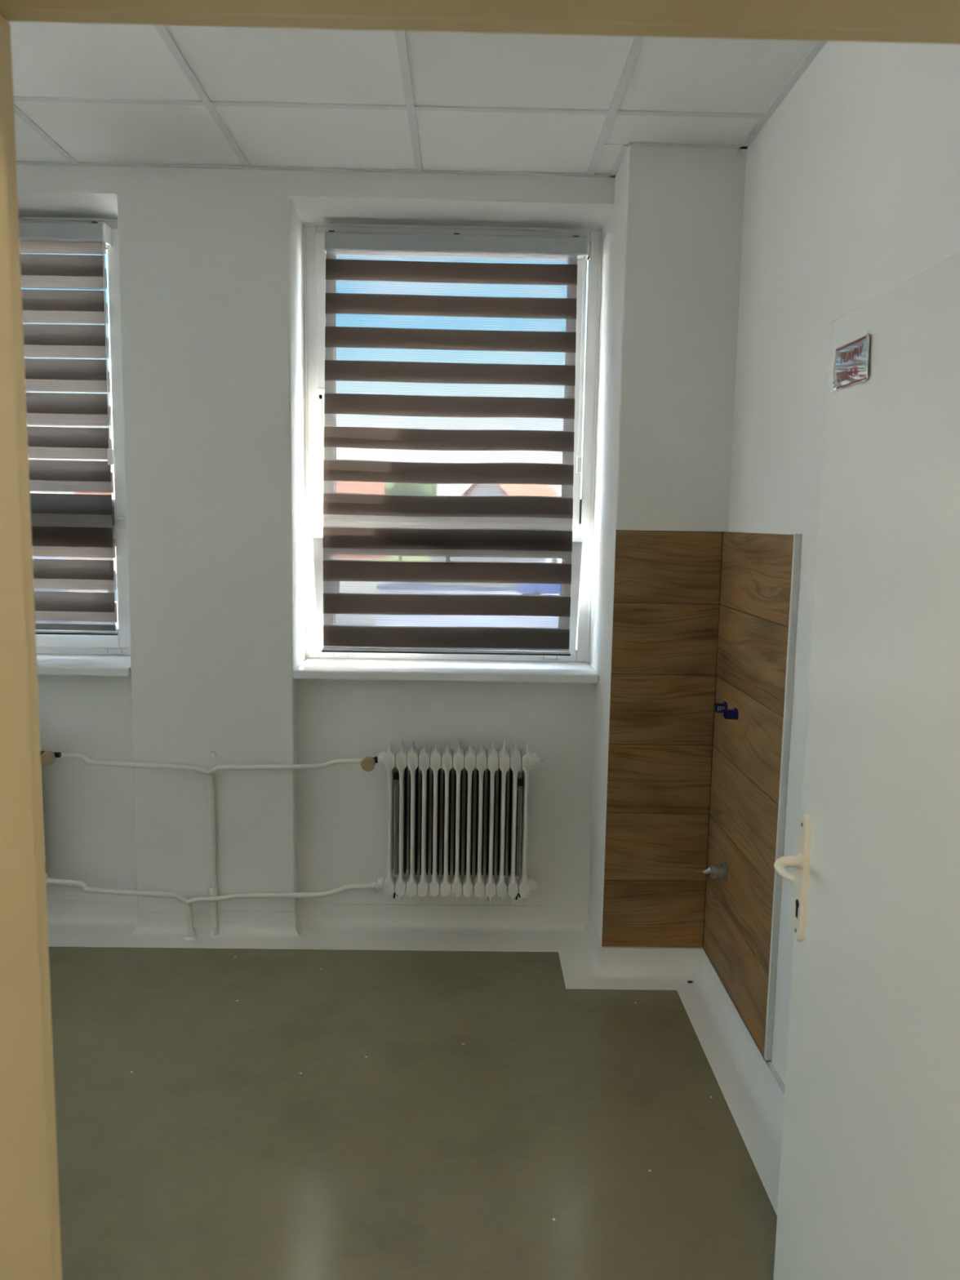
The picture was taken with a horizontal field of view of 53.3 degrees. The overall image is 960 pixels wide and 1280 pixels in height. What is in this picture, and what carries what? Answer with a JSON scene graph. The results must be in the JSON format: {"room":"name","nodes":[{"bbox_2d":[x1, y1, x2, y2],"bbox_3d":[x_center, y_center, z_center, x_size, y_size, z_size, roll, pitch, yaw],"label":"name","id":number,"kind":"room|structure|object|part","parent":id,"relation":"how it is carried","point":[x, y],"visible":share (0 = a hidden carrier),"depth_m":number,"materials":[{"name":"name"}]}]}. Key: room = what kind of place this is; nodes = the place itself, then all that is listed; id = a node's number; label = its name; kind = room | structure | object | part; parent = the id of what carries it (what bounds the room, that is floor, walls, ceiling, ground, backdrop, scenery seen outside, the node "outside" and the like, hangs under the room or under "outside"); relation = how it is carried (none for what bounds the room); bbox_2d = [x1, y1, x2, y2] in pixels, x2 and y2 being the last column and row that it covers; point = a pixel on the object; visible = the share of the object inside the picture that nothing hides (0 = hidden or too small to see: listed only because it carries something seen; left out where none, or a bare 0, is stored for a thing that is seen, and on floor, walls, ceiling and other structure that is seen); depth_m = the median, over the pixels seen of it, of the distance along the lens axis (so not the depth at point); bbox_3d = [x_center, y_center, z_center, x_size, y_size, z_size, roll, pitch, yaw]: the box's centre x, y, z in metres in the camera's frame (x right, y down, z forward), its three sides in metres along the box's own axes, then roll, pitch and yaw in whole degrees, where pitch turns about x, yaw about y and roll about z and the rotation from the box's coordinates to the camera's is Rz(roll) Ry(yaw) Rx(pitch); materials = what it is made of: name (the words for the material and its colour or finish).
{"room":"empty office room","nodes":[
{"label":"empty office room","id":0,"kind":"room"},
{"bbox_2d":[16,146,746,955],"bbox_3d":[-2.102,-0.344,3.444,6.184,2.980,1.070,1,7,-1],"label":"wall","id":1,"kind":"structure","parent":0,"point":[211,260],"depth_m":3.48,"materials":[{"name":"paint"}]},
{"bbox_2d":[40,747,61,884],"bbox_3d":[-1.916,0.647,3.623,0.698,0.612,0.175,1,7,-1],"label":"radiator","id":2,"kind":"object","parent":1,"relation":"attached to","point":[47,757],"visible":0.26,"depth_m":3.54,"materials":[{"name":"metal"}]},
{"bbox_3d":[-1.601,0.439,3.546,0.054,0.053,0.043,1,7,-1],"label":"valve knob","id":3,"kind":"part","parent":2,"relation":"part of","materials":[{"name":"plastic"}]},
{"bbox_2d":[18,216,130,676],"bbox_3d":[-1.877,-0.748,3.634,1.166,1.719,0.386,1,7,-1],"label":"window","id":4,"kind":"structure","parent":1,"relation":"in","point":[57,655],"depth_m":3.75,"materials":[{"name":"white plastic"}]},
{"bbox_2d":[18,221,118,635],"bbox_3d":[-1.902,-0.804,3.705,0.975,1.566,0.100,1,7,-1],"label":"roller blind","id":5,"kind":"object","parent":4,"relation":"attached to","point":[64,270],"visible":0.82,"depth_m":3.68,"materials":[{"name":"brown fabric"}]},
{"bbox_3d":[-1.915,-0.034,3.790,0.955,0.017,0.022,1,7,-1],"label":"rail","id":6,"kind":"part","parent":5,"relation":"part of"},
{"bbox_3d":[-1.422,-1.118,3.644,0.009,0.768,0.003,1,7,-1],"label":"chain","id":7,"kind":"part","parent":5,"relation":"part of","materials":[{"name":"white plastic"}]},
{"bbox_3d":[-1.865,-1.595,3.687,1.066,0.050,0.070,1,7,-1],"label":"frame rail","id":8,"kind":"part","parent":4,"relation":"part of","materials":[{"name":"white plastic"}]},
{"bbox_3d":[-1.904,-0.012,3.867,0.902,0.070,0.062,1,7,-1],"label":"rail","id":9,"kind":"part","parent":4,"relation":"part of","materials":[{"name":"white plastic"}]},
{"bbox_3d":[-1.893,0.027,3.890,1.066,0.050,0.070,1,7,-1],"label":"frame rail","id":10,"kind":"part","parent":4,"relation":"part of","materials":[{"name":"white plastic"}]},
{"bbox_3d":[-1.891,0.090,3.718,1.164,0.034,0.346,1,7,-1],"label":"sill","id":11,"kind":"part","parent":4,"relation":"part of","materials":[{"name":"white plastic"}]},
{"bbox_3d":[-1.895,-0.525,3.803,0.906,0.070,0.062,1,7,-1],"label":"rail","id":12,"kind":"part","parent":4,"relation":"part of","materials":[{"name":"white plastic"}]},
{"bbox_2d":[61,751,359,938],"bbox_3d":[-1.001,0.783,3.639,1.124,0.727,0.062,1,7,-1],"label":"pipe","id":13,"kind":"object","parent":1,"relation":"attached to","point":[213,889],"visible":0.98,"depth_m":3.58,"materials":[{"name":"metal"}]},
{"bbox_2d":[48,878,375,941],"bbox_3d":[-1.010,1.027,3.655,1.236,0.239,0.056,1,7,-1],"label":"pipe","id":14,"kind":"object","parent":1,"relation":"attached to","point":[190,931],"visible":1,"depth_m":3.62,"materials":[{"name":"metal"}]},
{"bbox_2d":[46,900,702,990],"bbox_3d":[-2.119,1.243,2.354,5.866,0.100,2.835,1,7,-1],"label":"baseboard","id":15,"kind":"structure","parent":1,"relation":"attached to","point":[571,931],"depth_m":3.69,"materials":[{"name":"white plastic"}]},
{"bbox_2d":[292,222,602,683],"bbox_3d":[-0.115,-0.721,3.659,1.148,1.719,0.386,1,7,-1],"label":"window","id":16,"kind":"structure","parent":1,"relation":"in","point":[575,668],"depth_m":3.73,"materials":[{"name":"white plastic"}]},
{"bbox_3d":[-0.617,-0.890,3.710,0.020,0.127,0.014,1,7,-1],"label":"handle","id":17,"kind":"part","parent":16,"relation":"part of","materials":[{"name":"white plastic"}]},
{"bbox_3d":[-0.617,-0.945,3.729,0.026,0.070,0.010,1,7,-1],"label":"handle plate","id":18,"kind":"part","parent":16,"relation":"part of","materials":[{"name":"white plastic"}]},
{"bbox_3d":[-0.129,0.117,3.743,1.146,0.034,0.346,1,7,-1],"label":"sill","id":19,"kind":"part","parent":16,"relation":"part of","materials":[{"name":"white plastic"}]},
{"bbox_3d":[-0.130,0.053,3.915,1.048,0.050,0.070,1,7,-1],"label":"frame rail","id":20,"kind":"part","parent":16,"relation":"part of","materials":[{"name":"white plastic"}]},
{"bbox_3d":[-0.103,-1.569,3.712,1.048,0.050,0.070,1,7,-1],"label":"frame rail","id":21,"kind":"part","parent":16,"relation":"part of","materials":[{"name":"white plastic"}]},
{"bbox_2d":[321,230,589,656],"bbox_3d":[-0.101,-0.745,3.693,1.000,1.592,0.182,1,7,-1],"label":"roller blind","id":22,"kind":"object","parent":16,"relation":"attached to","point":[448,467],"visible":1,"depth_m":3.64,"materials":[{"name":"brown fabric"}]},
{"bbox_3d":[-0.130,0.046,3.713,0.960,0.017,0.022,1,7,-1],"label":"rail","id":23,"kind":"part","parent":22,"relation":"part of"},
{"bbox_3d":[0.392,-1.083,3.671,0.009,0.752,0.003,1,7,-1],"label":"chain","id":24,"kind":"part","parent":22,"relation":"part of","materials":[{"name":"white plastic"}]},
{"bbox_2d":[358,739,545,904],"bbox_3d":[-0.109,0.680,3.649,0.698,0.612,0.175,1,7,-1],"label":"radiator","id":25,"kind":"object","parent":1,"relation":"attached to","point":[403,759],"visible":1,"depth_m":3.59,"materials":[{"name":"metal"}]},
{"bbox_3d":[-0.416,0.462,3.563,0.054,0.053,0.043,1,7,-1],"label":"valve knob","id":26,"kind":"part","parent":25,"relation":"part of","materials":[{"name":"plastic"}]},
{"bbox_3d":[0.642,-0.372,3.245,0.367,0.003,0.008,1,7,-1],"label":"tile trim","id":27,"kind":"part","parent":1,"relation":"part of","materials":[{"name":"silver metal"}]},
{"bbox_2d":[48,946,777,1279],"bbox_3d":[-1.491,1.494,1.313,7.700,0.120,5.770,1,7,-1],"label":"floor","id":28,"kind":"structure","parent":0,"point":[221,1113],"depth_m":2.56,"materials":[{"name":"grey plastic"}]},
{"bbox_2d":[8,21,827,177],"bbox_3d":[-2.119,-1.633,2.098,6.274,0.231,3.420,1,7,-1],"label":"ceiling","id":29,"kind":"structure","parent":0,"point":[85,94],"depth_m":2.77,"materials":[{"name":"tile"}]},
{"bbox_2d":[702,40,959,1084],"bbox_3d":[0.918,-0.110,1.969,0.159,2.980,2.712,1,7,-1],"label":"wall","id":30,"kind":"structure","parent":0,"point":[852,185],"depth_m":2.62,"materials":[{"name":"paint"}]},
{"bbox_2d":[695,861,727,882],"bbox_3d":[0.765,0.767,3.164,0.089,0.068,0.068,1,7,-1],"label":"stub","id":31,"kind":"object","parent":30,"relation":"attached to","point":[715,871],"visible":1,"depth_m":3.15,"materials":[{"name":"grey metal"}]},
{"bbox_2d":[715,701,737,719],"bbox_3d":[0.800,0.230,3.115,0.038,0.045,0.163,1,7,-1],"label":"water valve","id":32,"kind":"object","parent":30,"relation":"attached to","point":[719,707],"visible":1,"depth_m":3.06,"materials":[{"name":"blue plastic"}]},
{"bbox_2d":[724,708,737,719],"bbox_3d":[0.800,0.237,3.053,0.038,0.038,0.038,1,7,-1],"label":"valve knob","id":33,"kind":"object","parent":32,"relation":"attached to","point":[728,713],"depth_m":3.04,"materials":[{"name":"blue plastic"}]},
{"bbox_2d":[676,948,785,1215],"bbox_3d":[0.766,1.309,2.212,0.134,0.100,2.465,1,7,-1],"label":"baseboard","id":34,"kind":"structure","parent":30,"relation":"attached to","point":[753,1089],"depth_m":2.79,"materials":[{"name":"white plastic"}]},
{"bbox_3d":[0.839,-0.324,2.886,0.019,0.003,0.720,1,7,-1],"label":"tile trim","id":35,"kind":"part","parent":30,"relation":"part of","materials":[{"name":"silver metal"}]},
{"bbox_3d":[0.831,0.455,2.627,0.019,1.485,0.013,1,7,-1],"label":"tile trim","id":36,"kind":"part","parent":30,"relation":"part of","materials":[{"name":"silver metal"}]},
{"bbox_3d":[-1.435,0.010,0.694,7.650,2.980,0.170,1,7,-1],"label":"wall","id":37,"kind":"structure","parent":0,"visible":0},
{"bbox_2d":[0,0,959,1279],"bbox_3d":[0.125,0.502,0.761,1.123,2.040,0.206,1,7,-1],"label":"trim","id":38,"kind":"structure","parent":37,"relation":"attached to","point":[30,1247],"depth_m":0.73,"materials":[{"name":"beige paint"}]},
{"bbox_2d":[773,251,959,1279],"bbox_3d":[0.607,0.465,1.354,0.105,1.967,0.986,1,7,-1],"label":"door","id":39,"kind":"structure","parent":37,"relation":"in","point":[869,1183],"depth_m":1.47,"materials":[{"name":"paint"}]},
{"bbox_3d":[0.577,0.423,1.768,0.057,0.023,0.092,1,7,-1],"label":"lever","id":40,"kind":"part","parent":39,"relation":"part of","materials":[{"name":"beige plastic"}]},
{"bbox_2d":[831,332,870,391],"bbox_3d":[0.625,-0.466,1.614,0.006,0.074,0.147,1,7,-1],"label":"notice","id":41,"kind":"object","parent":39,"relation":"attached to","point":[851,365],"visible":1,"depth_m":1.61,"materials":[{"name":"plastic"}]},
{"label":"outside","id":42,"kind":"structure","parent":0,"visible":0},
{"bbox_3d":[-0.992,-4.552,75.009,170.000,0.030,70.000,1,7,-1],"label":"paving","id":43,"kind":"object","parent":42,"visible":0},
{"bbox_2d":[112,471,118,626],"bbox_3d":[-11.574,-4.853,45.613,13.900,7.500,9.900,0,7,-8],"label":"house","id":44,"kind":"structure","parent":43,"relation":"on","point":[113,471],"depth_m":40.98,"materials":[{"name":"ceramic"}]}
]}

